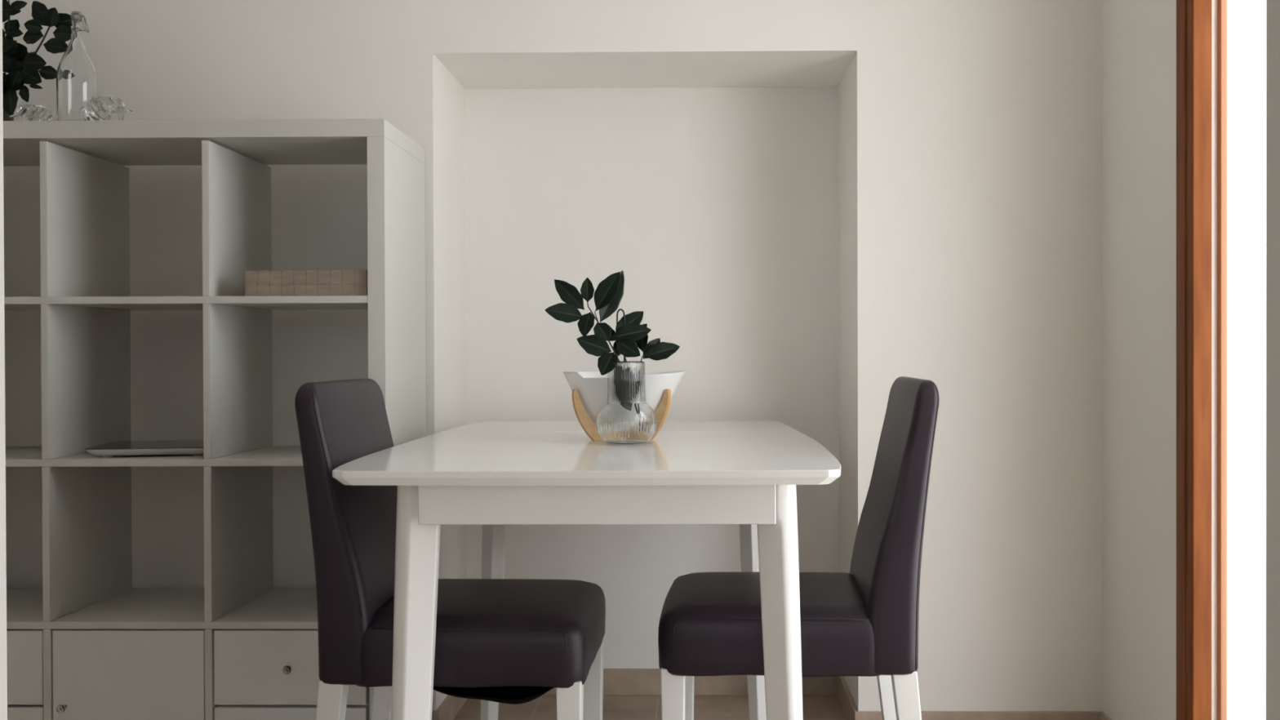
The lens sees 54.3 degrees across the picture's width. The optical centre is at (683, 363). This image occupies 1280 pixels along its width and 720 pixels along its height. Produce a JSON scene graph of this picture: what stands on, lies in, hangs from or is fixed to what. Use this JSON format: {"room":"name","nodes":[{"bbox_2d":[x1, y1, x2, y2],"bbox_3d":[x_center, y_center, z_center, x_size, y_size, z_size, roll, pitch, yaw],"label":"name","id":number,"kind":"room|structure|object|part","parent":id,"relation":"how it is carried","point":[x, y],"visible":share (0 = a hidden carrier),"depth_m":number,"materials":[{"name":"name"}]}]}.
{"room":"dining room","nodes":[
{"label":"dining room","id":0,"kind":"room"},
{"bbox_2d":[2,0,1102,711],"bbox_3d":[-1.160,-0.409,3.382,4.995,2.700,0.540,0,0,1],"label":"wall","id":1,"kind":"structure","parent":0,"point":[823,204],"depth_m":3.11,"materials":[{"name":"paint"}]},
{"bbox_2d":[435,668,857,719],"bbox_3d":[-0.090,0.902,3.318,1.054,0.074,0.420,0,0,1],"label":"baseboard","id":2,"kind":"structure","parent":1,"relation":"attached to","point":[616,682],"depth_m":3.52,"materials":[{"name":"brown wood"}]},
{"bbox_2d":[431,711,1102,719],"bbox_3d":[-1.159,0.906,3.117,4.395,0.074,0.010,0,0,1],"label":"baseboard","id":3,"kind":"structure","parent":1,"relation":"attached to","point":[859,715],"depth_m":3.09,"materials":[{"name":"brown wood"}]},
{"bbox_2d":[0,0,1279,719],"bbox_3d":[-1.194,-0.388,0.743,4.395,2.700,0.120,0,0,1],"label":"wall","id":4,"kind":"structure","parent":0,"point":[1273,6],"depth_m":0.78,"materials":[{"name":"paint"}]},
{"bbox_2d":[453,695,846,719],"bbox_3d":[-0.891,1.013,0.489,5.600,0.100,6.340,0,0,1],"label":"floor","id":5,"kind":"structure","parent":0,"point":[544,707],"depth_m":3.39,"materials":[{"name":"brown wood"}]},
{"bbox_2d":[3,119,426,719],"bbox_3d":[-1.373,0.211,2.874,1.470,1.470,0.412,0,0,1],"label":"shelf unit","id":6,"kind":"object","parent":5,"relation":"on","point":[86,644],"visible":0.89,"depth_m":2.75,"materials":[{"name":"white wood"}]},
{"bbox_3d":[-1.552,0.659,2.708,0.329,0.161,0.016,0,0,1],"label":"drawer","id":7,"kind":"part","parent":6,"relation":"part of","materials":[{"name":"white wood"}]},
{"bbox_3d":[-1.552,0.827,2.709,0.329,0.161,0.016,0,0,1],"label":"drawer","id":8,"kind":"part","parent":6,"relation":"part of","materials":[{"name":"white wood"}]},
{"bbox_2d":[8,104,57,120],"bbox_3d":[-1.448,-0.548,2.775,0.078,0.049,0.078,-1,1,-45],"label":"glass ornament","id":9,"kind":"object","parent":6,"relation":"on","point":[25,112],"visible":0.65,"depth_m":2.75,"materials":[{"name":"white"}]},
{"bbox_3d":[-1.405,-0.547,2.774,0.021,0.028,0.005,0,0,1],"label":"ring handle","id":10,"kind":"part","parent":9,"relation":"part of","materials":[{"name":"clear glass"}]},
{"bbox_2d":[2,0,71,120],"bbox_3d":[-1.546,-0.699,2.885,0.308,0.352,0.120,0,0,1],"label":"plant","id":11,"kind":"object","parent":6,"relation":"on","point":[22,67],"visible":0.87,"depth_m":2.88,"materials":[{"name":"green plant"}]},
{"bbox_3d":[-1.553,-0.724,2.885,0.198,0.302,0.007,0,0,1],"label":"stem","id":12,"kind":"part","parent":11,"relation":"part of","materials":[{"name":"black"}]},
{"bbox_3d":[-1.339,0.742,2.684,0.019,0.018,0.026,0,0,1],"label":"knob","id":13,"kind":"part","parent":6,"relation":"part of","materials":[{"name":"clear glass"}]},
{"bbox_2d":[56,10,97,120],"bbox_3d":[-1.365,-0.657,2.803,0.084,0.267,0.084,0,0,1],"label":"bottle","id":14,"kind":"object","parent":6,"relation":"on","point":[77,82],"visible":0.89,"depth_m":2.77,"materials":[{"name":"clear glass"}]},
{"bbox_2d":[81,96,134,120],"bbox_3d":[-1.285,-0.556,2.772,0.093,0.065,0.088,0,1,43],"label":"glass ornament","id":15,"kind":"object","parent":6,"relation":"on","point":[99,108],"visible":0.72,"depth_m":2.75,"materials":[{"name":"white"}]},
{"bbox_3d":[-1.246,-0.572,2.772,0.046,0.028,0.011,0,0,1],"label":"spout","id":16,"kind":"part","parent":15,"relation":"part of","materials":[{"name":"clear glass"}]},
{"bbox_3d":[-1.201,0.742,2.704,0.329,0.329,0.016,0,0,1],"label":"cabinet door","id":17,"kind":"part","parent":6,"relation":"part of","materials":[{"name":"white wood"}]},
{"bbox_2d":[84,440,203,457],"bbox_3d":[-1.194,0.195,2.852,0.270,0.021,0.250,0,0,-10],"label":"laptop","id":18,"kind":"object","parent":6,"relation":"on","point":[193,447],"visible":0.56,"depth_m":2.75,"materials":[{"name":"grey plastic"}]},
{"bbox_3d":[-1.194,0.185,2.852,0.270,0.002,0.250,0,0,-10],"label":"glass","id":19,"kind":"part","parent":18,"relation":"part of","materials":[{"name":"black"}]},
{"bbox_3d":[-1.375,-0.505,2.879,1.470,0.038,0.390,0,0,1],"label":"panel","id":20,"kind":"part","parent":6,"relation":"part of","materials":[{"name":"white wood"}]},
{"bbox_3d":[-0.851,0.657,2.677,0.019,0.018,0.026,0,0,1],"label":"knob","id":21,"kind":"part","parent":6,"relation":"part of","materials":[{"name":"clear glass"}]},
{"bbox_3d":[-0.851,0.657,2.698,0.329,0.161,0.016,0,0,1],"label":"drawer","id":22,"kind":"part","parent":6,"relation":"part of","materials":[{"name":"white wood"}]},
{"bbox_3d":[-0.850,0.825,2.700,0.329,0.161,0.016,0,0,1],"label":"drawer","id":23,"kind":"part","parent":6,"relation":"part of","materials":[{"name":"white wood"}]},
{"bbox_2d":[244,270,367,296],"bbox_3d":[-0.815,-0.174,2.792,0.268,0.056,0.200,0,0,1],"label":"woven basket","id":24,"kind":"object","parent":6,"relation":"on","point":[260,282],"visible":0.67,"depth_m":2.69,"materials":[{"name":"beige wicker"}]},
{"bbox_3d":[-0.657,0.209,2.876,0.038,1.394,0.390,0,0,1],"label":"panel","id":25,"kind":"part","parent":6,"relation":"part of","materials":[{"name":"white wood"}]},
{"bbox_2d":[294,378,605,719],"bbox_3d":[-0.424,0.489,2.416,0.519,0.914,0.446,0,0,2],"label":"dining chair","id":26,"kind":"object","parent":5,"relation":"on","point":[505,641],"visible":0.77,"depth_m":2.21,"materials":[{"name":"leather"}]},
{"bbox_3d":[-0.642,0.756,2.232,0.080,0.386,0.045,0,0,2],"label":"leg","id":27,"kind":"part","parent":26,"relation":"part of","materials":[{"name":"white paint"}]},
{"bbox_3d":[-0.617,0.301,2.420,0.133,0.535,0.440,0,0,2],"label":"backrest","id":28,"kind":"part","parent":26,"relation":"part of","materials":[{"name":"leather"}]},
{"bbox_3d":[-0.631,0.753,2.616,0.080,0.386,0.045,0,0,2],"label":"leg","id":29,"kind":"part","parent":26,"relation":"part of","materials":[{"name":"white paint"}]},
{"bbox_3d":[-0.376,0.508,2.414,0.424,0.129,0.446,0,0,2],"label":"seat","id":30,"kind":"part","parent":26,"relation":"part of","materials":[{"name":"leather"}]},
{"bbox_3d":[-0.202,0.754,2.219,0.045,0.386,0.045,0,0,2],"label":"leg","id":31,"kind":"part","parent":26,"relation":"part of","materials":[{"name":"white paint"}]},
{"bbox_3d":[-0.191,0.752,2.603,0.045,0.386,0.045,0,0,2],"label":"leg","id":32,"kind":"part","parent":26,"relation":"part of","materials":[{"name":"white paint"}]},
{"bbox_2d":[332,421,840,719],"bbox_3d":[-0.153,0.555,2.733,0.878,0.777,1.472,0,0,1],"label":"dining table","id":33,"kind":"object","parent":5,"relation":"on","point":[493,475],"visible":0.94,"depth_m":2.10,"materials":[{"name":"white paint"}]},
{"bbox_3d":[-0.461,0.573,2.136,0.096,0.753,0.061,0,1,-29],"label":"leg","id":34,"kind":"part","parent":33,"relation":"part of","materials":[{"name":"white paint"}]},
{"bbox_3d":[-0.456,0.566,2.990,0.080,0.753,0.048,0,1,30],"label":"leg","id":35,"kind":"part","parent":33,"relation":"part of","materials":[{"name":"white paint"}]},
{"bbox_2d":[571,388,671,439],"bbox_3d":[-0.134,0.111,2.738,0.213,0.112,0.130,0,0,1],"label":"stand","id":36,"kind":"object","parent":33,"relation":"on","point":[586,423],"visible":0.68,"depth_m":2.68,"materials":[{"name":"brown wood"}]},
{"bbox_2d":[563,370,685,423],"bbox_3d":[-0.130,0.083,2.738,0.270,0.131,0.171,0,0,1],"label":"salad bowl","id":37,"kind":"object","parent":36,"relation":"on","point":[591,386],"visible":0.36,"depth_m":2.67,"materials":[{"name":"white ceramic"}]},
{"bbox_2d":[595,361,657,444],"bbox_3d":[-0.120,0.082,2.603,0.128,0.171,0.128,-1,1,-38],"label":"flower vase","id":38,"kind":"object","parent":33,"relation":"on","point":[626,418],"visible":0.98,"depth_m":2.56,"materials":[{"name":"clear glass"}]},
{"bbox_2d":[544,270,624,375],"bbox_3d":[-0.182,-0.026,2.602,0.213,0.340,0.072,0,0,1],"label":"sprig","id":39,"kind":"object","parent":38,"relation":"in","point":[608,295],"visible":1,"depth_m":2.59,"materials":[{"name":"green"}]},
{"bbox_3d":[-0.139,0.006,2.600,0.128,0.274,0.011,0,0,7],"label":"stem","id":40,"kind":"part","parent":39,"relation":"part of","materials":[{"name":"black"}]},
{"bbox_2d":[616,308,625,361],"bbox_3d":[-0.133,-0.020,2.618,0.024,0.189,0.011,0,0,1],"label":"wire hook","id":41,"kind":"object","parent":38,"relation":"in","point":[621,309],"visible":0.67,"depth_m":2.61,"materials":[{"name":"black metal"}]},
{"bbox_2d":[611,311,679,361],"bbox_3d":[-0.079,0.018,2.608,0.142,0.254,0.057,0,0,1],"label":"sprig","id":42,"kind":"object","parent":38,"relation":"in","point":[632,336],"visible":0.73,"depth_m":2.59,"materials":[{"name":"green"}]},
{"bbox_3d":[0.163,0.564,2.982,0.080,0.753,0.048,0,1,-29],"label":"leg","id":43,"kind":"part","parent":33,"relation":"part of","materials":[{"name":"white paint"}]},
{"bbox_3d":[0.167,0.571,2.128,0.091,0.753,0.057,0,1,30],"label":"leg","id":44,"kind":"part","parent":33,"relation":"part of","materials":[{"name":"white paint"}]},
{"bbox_2d":[657,376,939,719],"bbox_3d":[0.217,0.487,2.485,0.519,0.914,0.446,0,0,3],"label":"dining chair","id":45,"kind":"object","parent":5,"relation":"on","point":[863,621],"visible":0.89,"depth_m":2.27,"materials":[{"name":"leather"}]},
{"bbox_3d":[-0.019,0.753,2.308,0.045,0.386,0.045,0,0,3],"label":"leg","id":46,"kind":"part","parent":45,"relation":"part of","materials":[{"name":"white paint"}]},
{"bbox_3d":[0.001,0.750,2.691,0.045,0.386,0.045,0,0,3],"label":"leg","id":47,"kind":"part","parent":45,"relation":"part of","materials":[{"name":"white paint"}]},
{"bbox_3d":[0.169,0.505,2.488,0.424,0.129,0.446,0,0,3],"label":"seat","id":48,"kind":"part","parent":45,"relation":"part of","materials":[{"name":"leather"}]},
{"bbox_3d":[0.441,0.749,2.667,0.080,0.386,0.045,0,0,3],"label":"leg","id":49,"kind":"part","parent":45,"relation":"part of","materials":[{"name":"white paint"}]},
{"bbox_3d":[0.408,0.297,2.473,0.133,0.535,0.440,0,0,3],"label":"backrest","id":50,"kind":"part","parent":45,"relation":"part of","materials":[{"name":"leather"}]},
{"bbox_3d":[0.420,0.752,2.284,0.080,0.386,0.045,0,0,3],"label":"leg","id":51,"kind":"part","parent":45,"relation":"part of","materials":[{"name":"white paint"}]},
{"bbox_2d":[1102,0,1266,719],"bbox_3d":[1.168,-0.404,1.867,0.300,2.700,2.430,0,0,1],"label":"wall","id":52,"kind":"structure","parent":0,"point":[1139,37],"depth_m":2.69,"materials":[{"name":"paint"}]},
{"bbox_2d":[1099,712,1111,719],"bbox_3d":[1.030,0.902,2.844,0.010,0.074,0.480,0,0,1],"label":"baseboard","id":53,"kind":"structure","parent":52,"relation":"attached to","point":[1103,716],"depth_m":3.06,"materials":[{"name":"brown wood"}]},
{"bbox_2d":[1176,0,1226,719],"bbox_3d":[1.052,-0.194,1.925,0.077,2.280,1.330,0,0,1],"label":"door","id":54,"kind":"structure","parent":52,"relation":"in","point":[1193,17],"depth_m":2.52,"materials":[{"name":"brown wood"}]},
{"bbox_3d":[1.027,-0.199,2.565,0.012,2.280,0.050,0,0,1],"label":"casing","id":55,"kind":"part","parent":54,"relation":"part of","materials":[{"name":"brown wood"}]},
{"bbox_3d":[1.044,-0.159,2.547,0.040,2.200,0.077,0,0,1],"label":"frame post","id":56,"kind":"part","parent":54,"relation":"part of","materials":[{"name":"brown wood"}]}
]}

